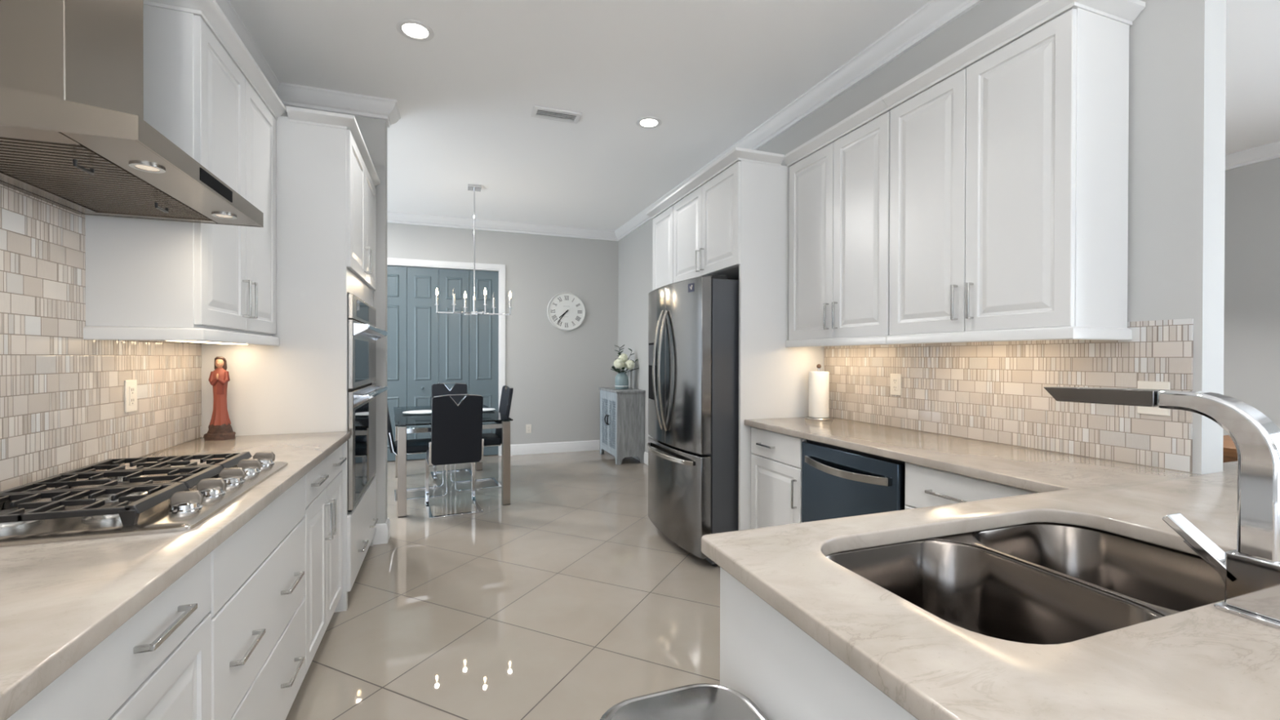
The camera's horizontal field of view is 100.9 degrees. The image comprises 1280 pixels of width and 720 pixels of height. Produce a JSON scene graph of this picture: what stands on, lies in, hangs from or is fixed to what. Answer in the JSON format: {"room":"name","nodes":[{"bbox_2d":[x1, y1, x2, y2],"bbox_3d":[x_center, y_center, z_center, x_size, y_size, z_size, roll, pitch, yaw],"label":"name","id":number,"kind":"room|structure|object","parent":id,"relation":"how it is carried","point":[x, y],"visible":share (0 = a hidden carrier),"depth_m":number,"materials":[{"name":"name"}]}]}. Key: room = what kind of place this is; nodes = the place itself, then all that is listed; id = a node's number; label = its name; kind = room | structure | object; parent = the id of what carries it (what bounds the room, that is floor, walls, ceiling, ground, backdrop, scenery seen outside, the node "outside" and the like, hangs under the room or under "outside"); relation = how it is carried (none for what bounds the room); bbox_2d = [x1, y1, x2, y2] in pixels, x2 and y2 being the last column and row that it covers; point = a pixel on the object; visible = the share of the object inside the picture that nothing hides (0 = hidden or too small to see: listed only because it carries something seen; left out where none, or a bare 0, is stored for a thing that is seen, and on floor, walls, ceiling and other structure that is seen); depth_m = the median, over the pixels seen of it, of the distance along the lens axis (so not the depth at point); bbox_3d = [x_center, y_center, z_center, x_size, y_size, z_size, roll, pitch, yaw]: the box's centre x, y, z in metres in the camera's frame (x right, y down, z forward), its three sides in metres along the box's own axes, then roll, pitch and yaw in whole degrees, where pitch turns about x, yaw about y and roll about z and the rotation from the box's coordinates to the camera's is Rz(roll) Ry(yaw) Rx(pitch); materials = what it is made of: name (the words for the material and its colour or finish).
{"room":"kitchen","nodes":[
{"label":"kitchen","id":0,"kind":"room"},
{"bbox_2d":[280,106,387,524],"bbox_3d":[-2.166,-0.254,3.586,0.805,3.050,0.120,0,0,-20],"label":"wall","id":1,"kind":"structure","parent":0,"point":[373,131],"depth_m":3.66,"materials":[{"name":"grey paint"}]},
{"bbox_2d":[406,270,469,459],"bbox_3d":[-2.590,0.010,6.794,1.600,2.490,0.040,0,0,-20],"label":"door","id":2,"kind":"structure","parent":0,"point":[468,270],"depth_m":6.90,"materials":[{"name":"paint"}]},
{"bbox_2d":[386,222,617,444],"bbox_3d":[-0.902,-0.270,7.318,9.720,3.050,0.120,0,0,-20],"label":"wall","id":3,"kind":"structure","parent":0,"point":[556,375],"depth_m":7.13,"materials":[{"name":"grey paint"}]},
{"bbox_2d":[386,265,406,461],"bbox_3d":[-3.078,0.041,6.515,0.365,2.404,0.044,0,0,-20],"label":"door","id":4,"kind":"structure","parent":3,"relation":"in","point":[396,275],"depth_m":6.52,"materials":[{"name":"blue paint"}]},
{"bbox_2d":[406,266,438,459],"bbox_3d":[-2.724,0.042,6.622,0.365,2.404,0.084,0,0,-20],"label":"door","id":5,"kind":"structure","parent":3,"relation":"in","point":[422,283],"depth_m":6.62,"materials":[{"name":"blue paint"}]},
{"bbox_2d":[386,257,505,456],"bbox_3d":[-2.556,0.003,6.701,1.644,2.505,0.118,0,0,-20],"label":"trim","id":6,"kind":"structure","parent":3,"relation":"attached to","point":[500,268],"depth_m":6.90,"materials":[{"name":"white paint"}]},
{"bbox_2d":[438,268,468,394],"bbox_3d":[-2.377,0.042,6.747,0.365,2.404,0.084,0,0,-20],"label":"door","id":7,"kind":"structure","parent":3,"relation":"in","point":[453,328],"depth_m":6.75,"materials":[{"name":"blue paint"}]},
{"bbox_2d":[469,270,498,455],"bbox_3d":[-2.037,0.041,6.891,0.365,2.404,0.044,0,0,-20],"label":"door","id":8,"kind":"structure","parent":3,"relation":"in","point":[483,329],"depth_m":6.88,"materials":[{"name":"grey paint"}]},
{"bbox_2d":[525,424,531,433],"bbox_3d":[-1.487,0.918,7.045,0.072,0.116,0.008,0,0,-20],"label":"power outlet","id":9,"kind":"object","parent":3,"relation":"attached to","point":[528,427],"visible":1,"depth_m":7.04,"materials":[{"name":"white plastic"}]},
{"bbox_2d":[546,292,585,330],"bbox_3d":[-1.002,-0.660,7.196,0.524,0.524,0.035,0,0,-20],"label":"wall clock","id":10,"kind":"object","parent":3,"relation":"attached to","point":[566,311],"visible":1,"depth_m":7.19,"materials":[{"name":"white"}]},
{"bbox_2d":[285,449,719,719],"bbox_3d":[1.109,1.337,1.754,9.880,0.100,12.130,0,0,-20],"label":"floor","id":11,"kind":"structure","parent":0,"point":[564,600],"depth_m":2.73,"materials":[{"name":"tile"}]},
{"bbox_2d":[6,552,211,719],"bbox_3d":[-1.118,0.848,0.780,0.618,0.879,0.699,0,0,-20],"label":"base cabinet","id":12,"kind":"object","parent":11,"relation":"on","point":[157,665],"visible":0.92,"depth_m":0.95,"materials":[{"name":"white paint"}]},
{"bbox_2d":[208,475,305,719],"bbox_3d":[-1.379,0.844,1.502,0.618,0.879,0.833,0,0,-20],"label":"base cabinet","id":13,"kind":"object","parent":11,"relation":"on","point":[257,611],"visible":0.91,"depth_m":1.53,"materials":[{"name":"white paint"}]},
{"bbox_2d":[201,106,380,612],"bbox_3d":[-1.919,0.023,3.046,0.654,2.506,1.057,0,0,-20],"label":"tall cabinet","id":14,"kind":"object","parent":11,"relation":"on","point":[326,176],"visible":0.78,"depth_m":2.63,"materials":[{"name":"white paint"}]},
{"bbox_2d":[347,293,387,512],"bbox_3d":[-1.835,0.218,3.099,0.557,1.132,0.925,0,0,-20],"label":"wall oven","id":15,"kind":"object","parent":14,"relation":"in","point":[363,333],"visible":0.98,"depth_m":2.95,"materials":[{"name":"silver metal"}]},
{"bbox_2d":[303,444,346,675],"bbox_3d":[-1.645,0.839,2.238,0.618,0.879,0.728,0,0,-20],"label":"base cabinet","id":16,"kind":"object","parent":11,"relation":"on","point":[323,483],"visible":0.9,"depth_m":2.27,"materials":[{"name":"white paint"}]},
{"bbox_2d":[0,431,351,719],"bbox_3d":[-1.270,0.387,1.205,0.629,0.035,2.926,0,0,-20],"label":"countertop","id":17,"kind":"structure","parent":16,"relation":"on","point":[59,601],"depth_m":0.93,"materials":[{"name":"stone"}]},
{"bbox_2d":[0,451,287,546],"bbox_3d":[-1.343,0.357,1.415,0.507,0.091,0.750,0,0,-20],"label":"gas cooktop","id":18,"kind":"object","parent":17,"relation":"in","point":[160,497],"visible":1,"depth_m":1.27,"materials":[{"name":"silver metal"}]},
{"bbox_2d":[203,356,235,440],"bbox_3d":[-1.923,0.173,2.416,0.121,0.378,0.089,0,0,-20],"label":"figurine","id":19,"kind":"object","parent":17,"relation":"on","point":[220,428],"visible":1,"depth_m":2.40,"materials":[{"name":"brown ceramic"}]},
{"bbox_2d":[387,407,447,501],"bbox_3d":[-2.131,0.766,4.972,0.562,0.995,0.420,0,0,-25],"label":"dining chair","id":20,"kind":"object","parent":11,"relation":"on","point":[413,446],"visible":0.45,"depth_m":4.82,"materials":[{"name":"black leather"}]},
{"bbox_2d":[430,382,471,480],"bbox_3d":[-2.076,0.762,5.834,0.420,0.995,0.562,0,0,-25],"label":"dining chair","id":21,"kind":"object","parent":11,"relation":"on","point":[437,389],"visible":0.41,"depth_m":6.03,"materials":[{"name":"black leather"}]},
{"bbox_2d":[393,404,513,517],"bbox_3d":[-1.889,0.889,5.170,0.936,0.750,1.660,0,0,-25],"label":"dining table","id":22,"kind":"object","parent":11,"relation":"on","point":[402,420],"visible":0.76,"depth_m":4.61,"materials":[{"name":"clear glass"}]},
{"bbox_2d":[402,409,431,414],"bbox_3d":[-2.107,0.506,5.090,0.336,0.015,0.336,0,0,-20],"label":"dinner plate","id":23,"kind":"object","parent":22,"relation":"on","point":[420,411],"visible":0.77,"depth_m":5.09,"materials":[{"name":"white ceramic"}]},
{"bbox_2d":[482,408,495,411],"bbox_3d":[-1.630,0.506,5.315,0.336,0.015,0.336,0,0,-20],"label":"dinner plate","id":24,"kind":"object","parent":22,"relation":"on","point":[483,409],"visible":0.31,"depth_m":5.38,"materials":[{"name":"white ceramic"}]},
{"bbox_2d":[425,394,484,519],"bbox_3d":[-1.563,0.770,4.444,0.420,0.995,0.562,0,0,-25],"label":"dining chair","id":25,"kind":"object","parent":11,"relation":"on","point":[456,432],"visible":1,"depth_m":4.24,"materials":[{"name":"black leather"}]},
{"bbox_2d":[450,385,513,491],"bbox_3d":[-1.606,0.765,5.361,0.562,0.995,0.420,0,0,-25],"label":"dining chair","id":26,"kind":"object","parent":11,"relation":"on","point":[491,439],"visible":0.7,"depth_m":5.30,"materials":[{"name":"black leather"}]},
{"bbox_2d":[598,386,644,464],"bbox_3d":[-0.256,0.814,6.771,0.387,0.890,0.810,0,0,-20],"label":"sideboard","id":27,"kind":"object","parent":11,"relation":"on","point":[622,411],"visible":1,"depth_m":6.44,"materials":[{"name":"grey wood"}]},
{"bbox_2d":[614,372,628,389],"bbox_3d":[-0.231,0.261,6.681,0.177,0.218,0.177,0,0,-20],"label":"vase","id":28,"kind":"object","parent":27,"relation":"on","point":[621,380],"visible":0.94,"depth_m":6.61,"materials":[{"name":"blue ceramic"}]},
{"bbox_2d":[610,345,638,373],"bbox_3d":[-0.188,0.005,6.675,0.383,0.393,0.206,0,0,-20],"label":"bouquet","id":29,"kind":"object","parent":28,"relation":"in","point":[619,363],"visible":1,"depth_m":6.63,"materials":[{"name":"white plant"}]},
{"bbox_2d":[623,367,630,388],"bbox_3d":[-0.181,0.214,6.912,0.170,0.310,0.170,0,0,-20],"label":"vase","id":30,"kind":"object","parent":27,"relation":"on","point":[625,369],"visible":0.2,"depth_m":6.87,"materials":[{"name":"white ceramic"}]},
{"bbox_2d":[646,196,673,290],"bbox_3d":[0.448,-0.003,4.476,0.667,2.550,0.491,0,0,-20],"label":"upper cabinet","id":31,"kind":"object","parent":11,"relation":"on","point":[662,215],"visible":0.2,"depth_m":4.33,"materials":[{"name":"white paint"}]},
{"bbox_2d":[600,683,768,719],"bbox_3d":[0.098,0.944,0.822,0.306,0.691,0.366,0,0,-20],"label":"stool","id":32,"kind":"object","parent":11,"relation":"on","point":[700,701],"visible":1,"depth_m":0.92,"materials":[{"name":"silver metal"}]},
{"bbox_2d":[646,274,738,566],"bbox_3d":[0.539,0.376,3.729,0.931,1.800,0.907,0,0,-20],"label":"refrigerator","id":33,"kind":"object","parent":11,"relation":"on","point":[692,446],"visible":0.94,"depth_m":3.27,"materials":[{"name":"grey metal"}]},
{"bbox_2d":[668,146,824,530],"bbox_3d":[0.715,0.001,3.761,0.684,2.550,1.032,0,0,-20],"label":"tall cabinet","id":34,"kind":"object","parent":11,"relation":"on","point":[731,220],"visible":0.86,"depth_m":3.30,"materials":[{"name":"white paint"}]},
{"bbox_2d":[751,426,806,528],"bbox_3d":[0.986,0.840,3.086,0.547,0.879,0.500,0,0,-20],"label":"base cabinet","id":35,"kind":"object","parent":11,"relation":"on","point":[775,457],"visible":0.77,"depth_m":2.99,"materials":[{"name":"white paint"}]},
{"bbox_2d":[720,567,917,719],"bbox_3d":[1.479,0.852,1.032,2.420,0.878,1.029,0,0,-20],"label":"base cabinet","id":36,"kind":"object","parent":11,"relation":"on","point":[765,657],"visible":0.03,"depth_m":0.89,"materials":[{"name":"white paint"}]},
{"bbox_2d":[701,417,1279,719],"bbox_3d":[1.250,0.389,1.835,2.600,0.035,3.036,0,0,-20],"label":"countertop","id":37,"kind":"structure","parent":36,"relation":"on","point":[1206,662],"depth_m":0.80,"materials":[{"name":"stone"}]},
{"bbox_2d":[804,364,832,420],"bbox_3d":[1.108,0.195,3.273,0.168,0.339,0.168,0,0,-20],"label":"paper towel holder","id":38,"kind":"object","parent":37,"relation":"on","point":[819,366],"visible":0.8,"depth_m":3.22,"materials":[{"name":"silver metal"}]},
{"bbox_2d":[808,371,829,417],"bbox_3d":[1.108,0.212,3.273,0.121,0.280,0.121,0,0,-20],"label":"paper towel roll","id":39,"kind":"object","parent":38,"relation":"on","point":[819,381],"visible":0.99,"depth_m":3.22,"materials":[{"name":"white paper"}]},
{"bbox_2d":[826,522,1224,644],"bbox_3d":[0.772,0.518,1.011,0.880,0.214,0.530,0,0,-20],"label":"sink","id":40,"kind":"object","parent":37,"relation":"in","point":[1035,583],"visible":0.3,"depth_m":1.16,"materials":[{"name":"grey metal"}]},
{"bbox_2d":[1043,386,1279,629],"bbox_3d":[0.873,0.213,0.895,0.072,0.325,0.330,0,0,-20],"label":"kitchen faucet","id":41,"kind":"object","parent":37,"relation":"on","point":[1250,573],"visible":1,"depth_m":0.78,"materials":[{"name":"silver metal"}]},
{"bbox_2d":[801,439,905,522],"bbox_3d":[1.172,0.847,2.539,0.568,0.872,0.642,0,0,-20],"label":"dishwasher","id":42,"kind":"object","parent":11,"relation":"on","point":[837,482],"visible":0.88,"depth_m":2.44,"materials":[{"name":"black metal"}]},
{"bbox_2d":[905,462,1038,509],"bbox_3d":[1.400,0.847,1.941,0.547,0.879,0.630,0,0,-20],"label":"base cabinet","id":43,"kind":"object","parent":11,"relation":"on","point":[925,486],"visible":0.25,"depth_m":1.96,"materials":[{"name":"white paint"}]},
{"bbox_2d":[1222,435,1237,462],"bbox_3d":[4.420,0.934,3.598,1.040,0.700,0.850,0,0,-20],"label":"wooden bench","id":44,"kind":"object","parent":11,"relation":"on","point":[1229,454],"visible":0.02,"depth_m":3.54,"materials":[{"name":"brown wood"}]},
{"bbox_2d":[229,0,1279,231],"bbox_3d":[1.115,-1.813,1.738,9.880,0.100,12.130,0,0,-20],"label":"ceiling","id":45,"kind":"structure","parent":0,"point":[712,72],"depth_m":3.29,"materials":[{"name":"white paint"}]},
{"bbox_2d":[395,19,434,41],"bbox_3d":[-1.207,-1.769,2.839,0.188,0.008,0.188,0,0,-20],"label":"recessed light","id":46,"kind":"object","parent":45,"relation":"in","point":[412,29],"visible":1,"depth_m":2.83,"materials":[{"name":"white paint"}]},
{"bbox_2d":[435,183,512,315],"bbox_3d":[-1.705,-1.124,5.439,0.726,1.324,0.376,0,0,0],"label":"chandelier","id":47,"kind":"object","parent":45,"relation":"hanging from","point":[473,188],"visible":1,"depth_m":5.43,"materials":[{"name":"silver metal"}]},
{"bbox_2d":[530,105,582,124],"bbox_3d":[-0.604,-1.771,3.815,0.346,0.012,0.165,0,0,-20],"label":"ceiling vent","id":48,"kind":"object","parent":45,"relation":"in","point":[545,113],"visible":1,"depth_m":3.81,"materials":[{"name":"grey metal"}]},
{"bbox_2d":[635,116,661,128],"bbox_3d":[0.066,-1.772,3.949,0.188,0.008,0.188,0,0,-20],"label":"recessed light","id":49,"kind":"object","parent":45,"relation":"in","point":[648,122],"visible":1,"depth_m":3.95,"materials":[{"name":"white paint"}]},
{"bbox_2d":[617,0,1226,474],"bbox_3d":[0.824,-0.253,4.619,0.125,3.050,6.132,0,0,-21],"label":"wall","id":50,"kind":"structure","parent":0,"point":[1177,48],"depth_m":1.82,"materials":[{"name":"grey paint"}]},
{"bbox_2d":[510,440,648,465],"bbox_3d":[-0.562,1.194,5.934,1.580,0.138,2.730,0,0,-20],"label":"baseboard","id":51,"kind":"structure","parent":50,"relation":"attached to","point":[593,445],"depth_m":7.14,"materials":[{"name":"white paint"}]},
{"bbox_2d":[215,0,1279,240],"bbox_3d":[1.115,-1.706,1.739,9.480,0.115,11.730,0,0,-20],"label":"trim","id":52,"kind":"structure","parent":50,"relation":"attached to","point":[934,15],"depth_m":3.52,"materials":[{"name":"white paint"}]},
{"bbox_2d":[782,96,889,347],"bbox_3d":[1.183,-0.673,2.981,0.336,1.192,0.812,0,0,-20],"label":"upper cabinet","id":53,"kind":"object","parent":50,"relation":"attached to","point":[839,237],"visible":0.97,"depth_m":2.87,"materials":[{"name":"white paint"}]},
{"bbox_2d":[824,318,1193,472],"bbox_3d":[1.513,0.113,2.589,0.008,0.510,1.794,0,0,-21],"label":"tiled wall","id":54,"kind":"structure","parent":50,"relation":"attached to","point":[994,391],"depth_m":2.22,"materials":[{"name":"tile"}]},
{"bbox_2d":[890,373,901,395],"bbox_3d":[1.394,0.134,2.882,0.008,0.116,0.072,0,0,-20],"label":"power outlet","id":55,"kind":"object","parent":54,"relation":"attached to","point":[895,379],"visible":1,"depth_m":2.87,"materials":[{"name":"white plastic"}]},
{"bbox_2d":[892,377,897,391],"bbox_3d":[1.392,0.134,2.881,0.003,0.068,0.034,0,0,-20],"label":"socket","id":56,"kind":"object","parent":55,"relation":"attached to","point":[895,380],"depth_m":2.88,"materials":[{"name":"white plastic"}]},
{"bbox_2d":[1137,381,1170,416],"bbox_3d":[1.786,0.132,1.837,0.008,0.116,0.090,0,0,-20],"label":"power outlet","id":57,"kind":"object","parent":54,"relation":"attached to","point":[1140,384],"visible":0.57,"depth_m":1.83,"materials":[{"name":"white plastic"}]},
{"bbox_2d":[1146,387,1159,408],"bbox_3d":[1.783,0.132,1.837,0.003,0.068,0.034,0,0,-20],"label":"socket","id":58,"kind":"object","parent":57,"relation":"attached to","point":[1147,388],"depth_m":1.84,"materials":[{"name":"white plastic"}]},
{"bbox_2d":[882,0,1145,344],"bbox_3d":[1.474,-0.669,2.204,0.354,1.192,0.843,0,0,-20],"label":"upper cabinet","id":59,"kind":"object","parent":50,"relation":"attached to","point":[1009,153],"visible":1,"depth_m":1.97,"materials":[{"name":"white paint"}]},
{"bbox_2d":[1222,157,1279,435],"bbox_3d":[5.626,-0.238,3.379,0.120,3.050,11.730,0,0,-20],"label":"wall","id":60,"kind":"structure","parent":0,"point":[1251,319],"depth_m":4.45,"materials":[{"name":"grey paint"}]},
{"bbox_3d":[-3.485,-0.254,3.109,2.000,3.050,0.120,0,0,-20],"label":"wall","id":61,"kind":"structure","parent":0,"visible":0},
{"bbox_2d":[373,518,390,544],"bbox_3d":[-3.045,1.202,3.276,2.701,0.138,0.152,0,0,-20],"label":"baseboard","id":62,"kind":"structure","parent":61,"relation":"attached to","point":[382,535],"depth_m":3.65,"materials":[{"name":"white paint"}]},
{"bbox_3d":[-0.997,-0.231,-0.654,0.120,3.050,8.650,0,0,-20],"label":"wall","id":63,"kind":"structure","parent":0,"visible":0},
{"bbox_2d":[0,184,201,491],"bbox_3d":[-1.562,-0.068,1.097,0.009,0.875,2.926,0,0,-20],"label":"tiled wall","id":64,"kind":"structure","parent":63,"relation":"attached to","point":[62,392],"depth_m":1.58,"materials":[{"name":"tile"}]},
{"bbox_2d":[124,379,137,412],"bbox_3d":[-1.850,0.130,1.921,0.008,0.116,0.072,0,0,-20],"label":"power outlet","id":65,"kind":"object","parent":64,"relation":"attached to","point":[130,385],"visible":1,"depth_m":1.91,"materials":[{"name":"white plastic"}]},
{"bbox_2d":[128,386,134,405],"bbox_3d":[-1.848,0.130,1.922,0.003,0.068,0.034,0,0,-20],"label":"socket","id":66,"kind":"object","parent":65,"relation":"attached to","point":[131,388],"depth_m":1.92,"materials":[{"name":"white plastic"}]},
{"bbox_2d":[83,0,286,346],"bbox_3d":[-1.745,-0.646,2.115,0.347,1.159,0.880,0,0,-20],"label":"upper cabinet","id":67,"kind":"object","parent":64,"relation":"attached to","point":[205,92],"visible":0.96,"depth_m":1.79,"materials":[{"name":"white paint"}]},
{"bbox_2d":[166,340,244,344],"bbox_3d":[-1.774,-0.079,2.171,0.090,0.016,0.690,0,0,-20],"label":"light","id":68,"kind":"object","parent":67,"relation":"attached to","point":[166,340],"visible":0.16,"depth_m":2.13,"materials":[{"name":"white paint"}]},
{"bbox_2d":[0,0,263,227],"bbox_3d":[-1.391,-1.098,1.364,0.492,1.326,0.778,0,0,-20],"label":"range hood","id":69,"kind":"object","parent":63,"relation":"attached to","point":[75,137],"visible":1,"depth_m":1.24,"materials":[{"name":"silver metal"}]},
{"bbox_2d":[134,164,159,171],"bbox_3d":[-1.155,-0.452,1.239,0.044,0.002,0.044,0,0,-20],"label":"lamp","id":70,"kind":"object","parent":69,"relation":"on","point":[140,167],"depth_m":1.24,"materials":[{"name":"beige glass"}]},
{"bbox_2d":[215,214,232,217],"bbox_3d":[-1.308,-0.454,1.662,0.044,0.002,0.044,0,0,-20],"label":"lamp","id":71,"kind":"object","parent":69,"relation":"on","point":[216,215],"depth_m":1.66,"materials":[{"name":"beige glass"}]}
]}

